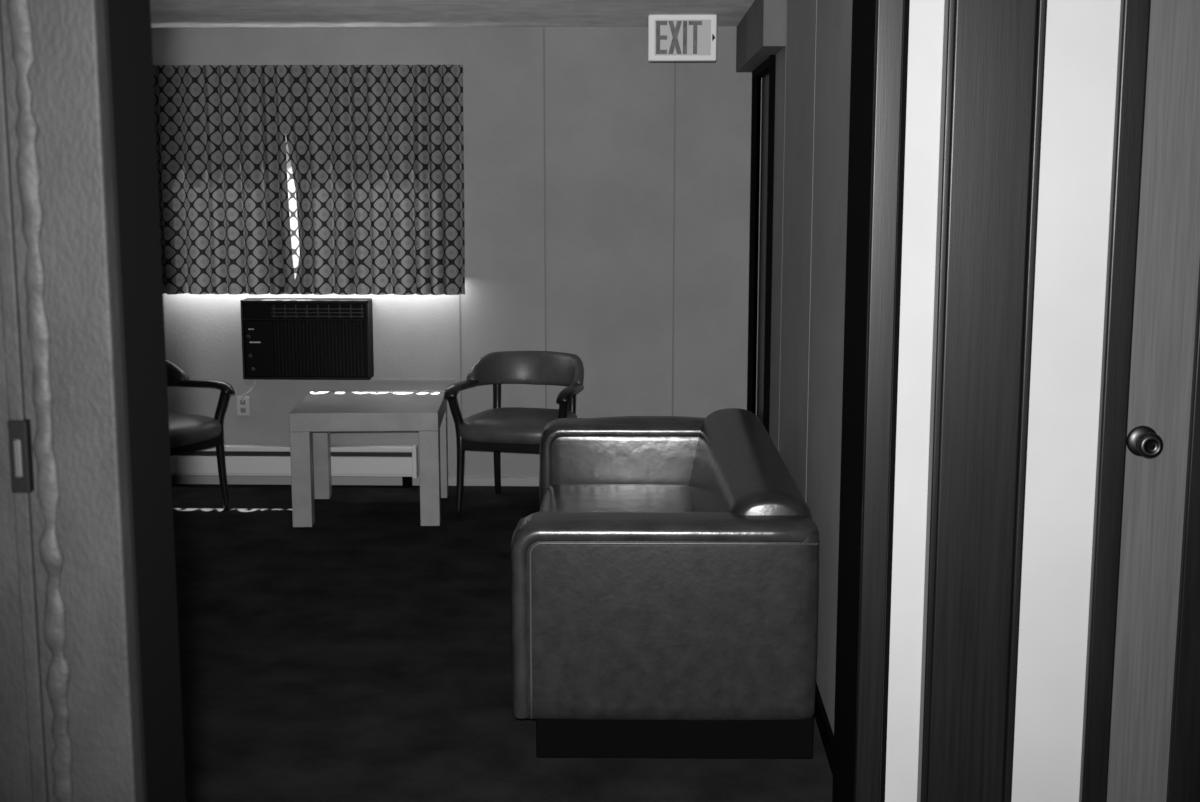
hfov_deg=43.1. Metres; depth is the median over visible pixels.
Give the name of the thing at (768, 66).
door frame
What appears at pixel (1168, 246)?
door
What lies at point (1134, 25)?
trim
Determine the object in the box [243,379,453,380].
trim
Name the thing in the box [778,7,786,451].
trim
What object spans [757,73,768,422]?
leaf
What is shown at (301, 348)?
grille
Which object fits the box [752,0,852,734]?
wall
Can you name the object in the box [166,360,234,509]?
barrel armchair
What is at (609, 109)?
wall
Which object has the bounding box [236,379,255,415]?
wall outlet
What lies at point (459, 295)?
trim
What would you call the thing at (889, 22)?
trim
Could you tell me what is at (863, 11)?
door frame
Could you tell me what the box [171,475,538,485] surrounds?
baseboard
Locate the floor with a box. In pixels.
[172,484,832,801]
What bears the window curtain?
attached to the wall at (609, 109)
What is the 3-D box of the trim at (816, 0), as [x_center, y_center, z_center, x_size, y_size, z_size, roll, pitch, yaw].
[0.610,-0.239,4.421,0.001,2.085,0.010,0,9,2]
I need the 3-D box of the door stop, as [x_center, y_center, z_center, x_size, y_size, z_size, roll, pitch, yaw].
[-0.491,0.306,1.326,0.013,1.980,0.007,0,9,2]
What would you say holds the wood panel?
attached to the wall partition at (1082, 41)
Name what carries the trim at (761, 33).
attached to the wall at (833, 22)
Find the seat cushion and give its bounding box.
[539,484,693,511]
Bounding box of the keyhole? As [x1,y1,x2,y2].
[1149,443,1155,449]
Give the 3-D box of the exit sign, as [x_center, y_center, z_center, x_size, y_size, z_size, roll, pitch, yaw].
[0.335,-1.478,6.179,0.278,0.185,0.056,0,9,2]
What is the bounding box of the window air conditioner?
[240,298,373,379]
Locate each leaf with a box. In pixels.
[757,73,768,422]
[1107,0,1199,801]
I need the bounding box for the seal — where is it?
[7,0,72,801]
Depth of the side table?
6.24 m
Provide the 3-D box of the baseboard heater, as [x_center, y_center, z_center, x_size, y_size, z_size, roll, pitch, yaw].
[-1.825,0.299,7.064,1.960,0.195,0.062,0,9,2]
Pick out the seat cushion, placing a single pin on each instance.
(553, 497)
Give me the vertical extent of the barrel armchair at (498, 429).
0.658 m
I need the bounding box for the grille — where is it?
[274,321,363,375]
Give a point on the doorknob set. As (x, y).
(1135, 433)
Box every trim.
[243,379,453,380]
[459,295,461,413]
[543,27,546,407]
[672,62,675,415]
[736,0,786,71]
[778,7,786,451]
[805,0,816,501]
[854,0,904,801]
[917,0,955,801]
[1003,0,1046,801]
[1079,0,1150,801]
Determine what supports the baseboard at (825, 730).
attached to the wall at (833, 22)
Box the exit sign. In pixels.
[648,14,716,61]
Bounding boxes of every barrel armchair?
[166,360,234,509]
[444,351,583,515]
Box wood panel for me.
[928,0,1037,801]
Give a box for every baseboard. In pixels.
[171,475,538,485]
[814,683,833,775]
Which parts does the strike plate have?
latch slot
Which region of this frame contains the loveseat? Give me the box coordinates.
[510,408,817,758]
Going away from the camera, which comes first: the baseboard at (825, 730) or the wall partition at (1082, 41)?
the wall partition at (1082, 41)
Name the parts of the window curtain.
cloth panel, cloth panel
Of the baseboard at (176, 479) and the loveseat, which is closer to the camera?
the loveseat
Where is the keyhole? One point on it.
(1152, 446)
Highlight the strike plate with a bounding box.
[8,419,34,492]
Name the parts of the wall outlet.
plate, power cord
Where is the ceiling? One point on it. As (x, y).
(164, 13)
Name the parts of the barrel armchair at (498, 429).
leg, arm, leg, seat rail, seat, backrest, leg, arm, leg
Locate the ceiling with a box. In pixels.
[150,0,754,27]
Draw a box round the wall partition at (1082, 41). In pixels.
[885,0,1120,801]
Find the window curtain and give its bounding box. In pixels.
[153,64,464,294]
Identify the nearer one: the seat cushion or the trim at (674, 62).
the seat cushion
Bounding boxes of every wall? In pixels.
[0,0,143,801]
[151,26,751,476]
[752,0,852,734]
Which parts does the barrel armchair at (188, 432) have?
backrest, seat, seat rail, arm, leg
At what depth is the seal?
1.27 m
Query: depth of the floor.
4.57 m
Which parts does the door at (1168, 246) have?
stile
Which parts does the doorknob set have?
knob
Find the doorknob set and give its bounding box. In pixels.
[1126,426,1162,457]
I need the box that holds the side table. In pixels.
[289,390,447,526]
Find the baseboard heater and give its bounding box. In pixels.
[170,445,418,487]
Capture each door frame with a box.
[747,55,775,433]
[832,0,909,801]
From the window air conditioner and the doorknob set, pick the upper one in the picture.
the window air conditioner
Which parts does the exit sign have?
panel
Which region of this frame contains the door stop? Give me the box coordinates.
[0,0,48,801]
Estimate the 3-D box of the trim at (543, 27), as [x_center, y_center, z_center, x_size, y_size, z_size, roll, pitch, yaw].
[-0.249,-0.635,6.915,0.008,2.085,0.002,0,9,2]

